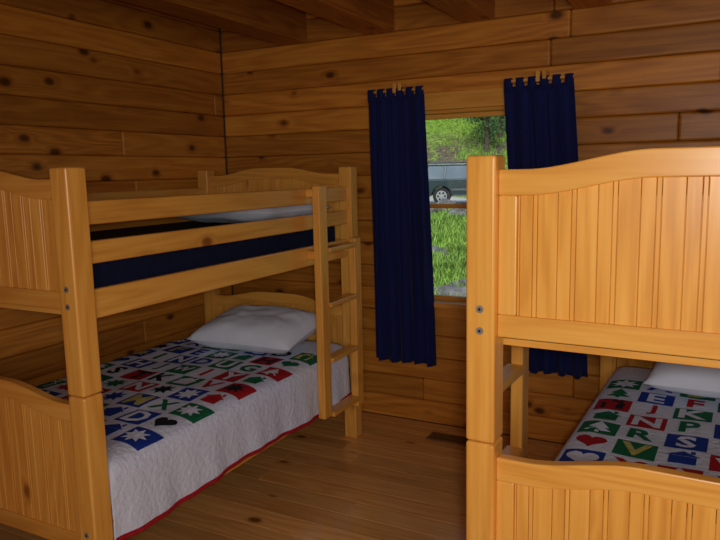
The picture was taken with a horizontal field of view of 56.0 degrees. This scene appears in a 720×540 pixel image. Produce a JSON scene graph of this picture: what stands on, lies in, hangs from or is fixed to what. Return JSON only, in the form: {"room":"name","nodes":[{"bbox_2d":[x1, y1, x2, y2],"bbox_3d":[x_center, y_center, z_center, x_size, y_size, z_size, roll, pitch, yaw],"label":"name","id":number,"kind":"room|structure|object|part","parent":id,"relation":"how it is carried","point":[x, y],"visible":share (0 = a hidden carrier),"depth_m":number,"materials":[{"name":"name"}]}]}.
{"room":"cabin bunk bedroom","nodes":[
{"label":"cabin bunk bedroom","id":0,"kind":"room"},
{"bbox_2d":[0,0,231,385],"bbox_3d":[-2.471,0.016,2.230,0.150,2.880,6.330,3,9,27],"label":"wall","id":1,"kind":"structure","parent":0,"point":[127,94],"depth_m":3.93,"materials":[{"name":"brown wood"}]},
{"bbox_2d":[121,0,306,45],"bbox_3d":[-1.848,-1.184,1.787,0.190,0.204,6.146,3,9,27],"label":"ceiling beam","id":2,"kind":"structure","parent":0,"point":[273,21],"depth_m":3.92,"materials":[{"name":"brown wood"}]},
{"bbox_2d":[0,410,564,539],"bbox_3d":[0.364,1.535,1.014,6.340,0.100,6.300,3,9,27],"label":"floor","id":3,"kind":"structure","parent":0,"point":[389,481],"depth_m":3.48,"materials":[{"name":"brown wood"}]},
{"bbox_2d":[0,167,363,539],"bbox_3d":[-0.952,0.319,3.480,1.228,1.664,2.063,3,9,27],"label":"bunk bed","id":4,"kind":"object","parent":3,"relation":"on","point":[74,253],"visible":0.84,"depth_m":2.60,"materials":[{"name":"brown wood"}]},
{"bbox_3d":[-1.452,-0.131,2.550,0.888,0.374,0.018,3,9,27],"label":"panel","id":5,"kind":"part","parent":4,"relation":"part of","materials":[{"name":"brown wood"}]},
{"bbox_3d":[-1.452,-0.130,2.550,0.988,0.492,0.036,3,9,27],"label":"frame","id":6,"kind":"part","parent":4,"relation":"part of","materials":[{"name":"brown wood"}]},
{"bbox_3d":[-1.434,0.707,2.670,0.888,0.485,0.018,3,9,27],"label":"panel","id":7,"kind":"part","parent":4,"relation":"part of","materials":[{"name":"brown wood"}]},
{"bbox_3d":[-1.434,0.708,2.670,0.988,0.603,0.036,3,9,27],"label":"frame","id":8,"kind":"part","parent":4,"relation":"part of","materials":[{"name":"brown wood"}]},
{"bbox_2d":[34,336,351,539],"bbox_3d":[-0.986,0.700,3.537,1.185,0.337,1.835,3,9,27],"label":"quilt","id":9,"kind":"object","parent":4,"relation":"on","point":[179,415],"visible":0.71,"depth_m":3.16,"materials":[{"name":"multicoloured fabric"}]},
{"bbox_2d":[187,305,315,353],"bbox_3d":[-0.604,0.344,4.042,0.700,0.232,0.474,3,9,26],"label":"pillow","id":10,"kind":"object","parent":9,"relation":"on","point":[270,329],"visible":0.98,"depth_m":3.89,"materials":[{"name":"white fabric"}]},
{"bbox_3d":[-0.994,-0.095,3.438,0.980,0.194,1.860,3,9,27],"label":"mattress","id":11,"kind":"part","parent":4,"relation":"part of","materials":[{"name":"blue fabric"}]},
{"bbox_2d":[175,204,331,222],"bbox_3d":[-0.659,-0.355,3.906,0.820,0.170,0.580,3,9,28],"label":"pillow","id":12,"kind":"object","parent":4,"relation":"on","point":[241,216],"visible":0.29,"depth_m":3.63,"materials":[{"name":"white fabric"}]},
{"bbox_3d":[-0.544,-0.396,4.278,0.988,0.492,0.036,3,9,27],"label":"frame","id":13,"kind":"part","parent":4,"relation":"part of","materials":[{"name":"brown wood"}]},
{"bbox_3d":[-0.544,-0.397,4.278,0.888,0.374,0.018,3,9,27],"label":"panel","id":14,"kind":"part","parent":4,"relation":"part of","materials":[{"name":"brown wood"}]},
{"bbox_3d":[-0.526,0.442,4.398,0.988,0.603,0.036,3,9,27],"label":"frame","id":15,"kind":"part","parent":4,"relation":"part of","materials":[{"name":"brown wood"}]},
{"bbox_3d":[-0.526,0.441,4.398,0.888,0.485,0.018,3,9,27],"label":"panel","id":16,"kind":"part","parent":4,"relation":"part of","materials":[{"name":"brown wood"}]},
{"bbox_2d":[426,431,467,445],"bbox_3d":[0.542,1.030,4.138,0.250,0.008,0.120,3,9,27],"label":"floor vent","id":17,"kind":"object","parent":3,"relation":"in","point":[435,436],"visible":0.91,"depth_m":4.13,"materials":[{"name":"brown metal"}]},
{"bbox_2d":[466,146,719,539],"bbox_3d":[1.276,0.409,2.520,1.228,1.664,2.063,3,9,30],"label":"bunk bed","id":18,"kind":"object","parent":3,"relation":"on","point":[615,257],"visible":0.84,"depth_m":1.73,"materials":[{"name":"brown wood"}]},
{"bbox_3d":[0.822,0.800,1.694,0.988,0.603,0.036,3,9,30],"label":"frame","id":19,"kind":"part","parent":18,"relation":"part of","materials":[{"name":"brown wood"}]},
{"bbox_3d":[0.804,-0.038,1.575,0.988,0.492,0.036,3,9,30],"label":"frame","id":20,"kind":"part","parent":18,"relation":"part of","materials":[{"name":"brown wood"}]},
{"bbox_3d":[0.822,0.799,1.694,0.888,0.485,0.018,3,9,30],"label":"panel","id":21,"kind":"part","parent":18,"relation":"part of","materials":[{"name":"brown wood"}]},
{"bbox_3d":[0.804,-0.039,1.574,0.888,0.374,0.018,3,9,30],"label":"panel","id":22,"kind":"part","parent":18,"relation":"part of","materials":[{"name":"brown wood"}]},
{"bbox_3d":[1.806,0.538,3.381,0.988,0.603,0.036,3,9,30],"label":"frame","id":23,"kind":"part","parent":18,"relation":"part of","materials":[{"name":"brown wood"}]},
{"bbox_2d":[554,366,719,518],"bbox_3d":[1.308,0.755,2.536,1.027,0.259,1.834,3,9,30],"label":"quilt","id":24,"kind":"object","parent":18,"relation":"on","point":[629,420],"visible":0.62,"depth_m":2.65,"materials":[{"name":"multicoloured fabric"}]},
{"bbox_2d":[643,361,719,398],"bbox_3d":[1.694,0.447,2.988,0.760,0.212,0.496,3,9,30],"label":"pillow","id":25,"kind":"object","parent":24,"relation":"on","point":[701,381],"visible":0.53,"depth_m":2.91,"materials":[{"name":"white fabric"}]},
{"bbox_3d":[1.806,0.537,3.381,0.888,0.485,0.018,3,9,30],"label":"panel","id":26,"kind":"part","parent":18,"relation":"part of","materials":[{"name":"brown wood"}]},
{"bbox_2d":[276,0,393,34],"bbox_3d":[-1.289,-1.154,1.497,0.190,0.204,6.146,3,9,27],"label":"ceiling beam","id":27,"kind":"structure","parent":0,"point":[368,17],"depth_m":3.80,"materials":[{"name":"brown wood"}]},
{"bbox_2d":[424,0,494,22],"bbox_3d":[-0.730,-1.124,1.208,0.190,0.204,6.146,3,9,27],"label":"ceiling beam","id":28,"kind":"structure","parent":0,"point":[466,11],"depth_m":3.66,"materials":[{"name":"brown wood"}]},
{"bbox_2d":[218,0,719,443],"bbox_3d":[1.799,-0.270,3.602,6.440,2.880,0.150,3,9,27],"label":"wall","id":29,"kind":"structure","parent":0,"point":[646,72],"depth_m":4.09,"materials":[{"name":"brown wood"}]},
{"bbox_2d":[374,83,423,93],"bbox_3d":[0.227,-1.113,4.159,0.366,0.058,0.090,3,9,27],"label":"curtain rod","id":30,"kind":"object","parent":29,"relation":"attached to","point":[394,85],"depth_m":4.12,"materials":[{"name":"brown wood"}]},
{"bbox_2d":[367,85,436,366],"bbox_3d":[0.262,-0.257,4.242,0.438,1.726,0.079,3,9,27],"label":"curtain","id":31,"kind":"object","parent":29,"relation":"hanging from","point":[402,237],"visible":1,"depth_m":4.24,"materials":[{"name":"blue fabric"}]},
{"bbox_2d":[424,87,504,319],"bbox_3d":[0.675,-0.377,4.097,1.040,1.380,0.110,3,9,27],"label":"window frame","id":32,"kind":"structure","parent":29,"relation":"attached to","point":[492,96],"depth_m":4.04,"materials":[{"name":"brown wood"}]},
{"bbox_2d":[425,106,504,301],"bbox_3d":[0.704,-0.386,4.153,0.800,1.180,0.141,3,9,27],"label":"window","id":33,"kind":"structure","parent":29,"relation":"in","point":[489,113],"depth_m":4.13,"materials":[{"name":"brown wood"}]},
{"bbox_3d":[0.708,-0.103,4.190,0.760,0.610,0.030,3,9,27],"label":"sash","id":34,"kind":"part","parent":33,"relation":"part of","materials":[{"name":"clear glass"}]},
{"bbox_2d":[511,70,573,82],"bbox_3d":[0.997,-1.073,3.761,0.381,0.058,0.090,3,9,27],"label":"curtain rod","id":35,"kind":"object","parent":29,"relation":"attached to","point":[544,72],"depth_m":3.72,"materials":[{"name":"brown wood"}]},
{"bbox_2d":[504,73,587,379],"bbox_3d":[1.051,-0.233,3.830,0.497,1.691,0.080,3,9,27],"label":"curtain","id":36,"kind":"object","parent":29,"relation":"hanging from","point":[540,120],"visible":0.43,"depth_m":3.78,"materials":[{"name":"blue fabric"}]},
{"bbox_2d":[567,0,610,8],"bbox_3d":[-0.171,-1.095,0.919,0.190,0.204,6.146,3,9,27],"label":"ceiling beam","id":37,"kind":"structure","parent":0,"point":[577,4],"depth_m":3.54,"materials":[{"name":"brown wood"}]},
{"label":"outside","id":38,"kind":"structure","parent":0,"visible":0},
{"bbox_2d":[426,116,507,285],"bbox_3d":[8.068,-14.435,35.895,80.000,22.759,66.000,3,9,27],"label":"hillside","id":39,"kind":"structure","parent":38,"point":[437,130],"depth_m":38.94,"materials":[{"name":"green plant"}]},
{"bbox_2d":[430,208,446,214],"bbox_3d":[2.912,-2.200,25.817,1.136,0.650,0.804,-1,8,-2],"label":"rock","id":40,"kind":"object","parent":39,"relation":"on","point":[432,209],"visible":0.12,"depth_m":25.46,"materials":[{"name":"grey stone"}]},
{"bbox_2d":[432,246,449,254],"bbox_3d":[1.943,-0.402,17.728,0.817,0.471,0.618,1,8,13],"label":"rock","id":41,"kind":"object","parent":39,"relation":"on","point":[433,247],"visible":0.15,"depth_m":17.50,"materials":[{"name":"grey stone"}]},
{"bbox_2d":[436,198,455,203],"bbox_3d":[3.418,-2.526,26.987,0.886,0.659,1.020,-7,10,-33],"label":"rock","id":42,"kind":"object","parent":39,"relation":"on","point":[443,201],"visible":0.33,"depth_m":26.71,"materials":[{"name":"grey stone"}]},
{"bbox_2d":[428,161,466,202],"bbox_3d":[4.993,-3.826,29.623,4.840,1.822,2.100,0,8,10],"label":"suv car","id":43,"kind":"object","parent":39,"relation":"on","point":[452,178],"visible":0.48,"depth_m":28.98,"materials":[{"name":"paint"}]},
{"bbox_2d":[434,284,465,295],"bbox_3d":[1.462,0.524,10.976,1.008,0.611,0.898,3,9,27],"label":"rock","id":44,"kind":"object","parent":39,"relation":"on","point":[443,289],"visible":0.16,"depth_m":10.71,"materials":[{"name":"grey stone"}]},
{"bbox_2d":[448,208,466,217],"bbox_3d":[3.581,-1.979,24.634,0.831,0.625,1.066,3,9,26],"label":"rock","id":45,"kind":"object","parent":39,"relation":"on","point":[453,210],"visible":0.39,"depth_m":24.25,"materials":[{"name":"grey stone"}]},
{"bbox_2d":[451,279,465,286],"bbox_3d":[1.967,0.365,12.466,0.641,0.446,0.820,0,8,6],"label":"rock","id":46,"kind":"object","parent":39,"relation":"on","point":[462,280],"visible":0.12,"depth_m":12.29,"materials":[{"name":"grey stone"}]},
{"bbox_2d":[430,116,506,295],"bbox_3d":[5.952,-7.398,30.584,11.902,10.308,48.270,-1,8,3],"label":"grass","id":47,"kind":"structure","parent":39,"relation":"on","point":[447,269],"depth_m":19.65,"materials":[{"name":"green plant"}]},
{"bbox_2d":[456,116,505,152],"bbox_3d":[7.169,-8.839,37.282,3.186,4.870,3.639,3,9,27],"label":"tree","id":48,"kind":"object","parent":39,"relation":"on","point":[488,126],"visible":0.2,"depth_m":37.15,"materials":[{"name":"green plant"}]},
{"bbox_2d":[467,116,503,137],"bbox_3d":[8.228,-10.115,38.712,3.459,5.112,3.966,-5,9,-23],"label":"tree","id":49,"kind":"object","parent":39,"relation":"on","point":[500,135],"visible":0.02,"depth_m":38.87,"materials":[{"name":"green plant"}]}
]}

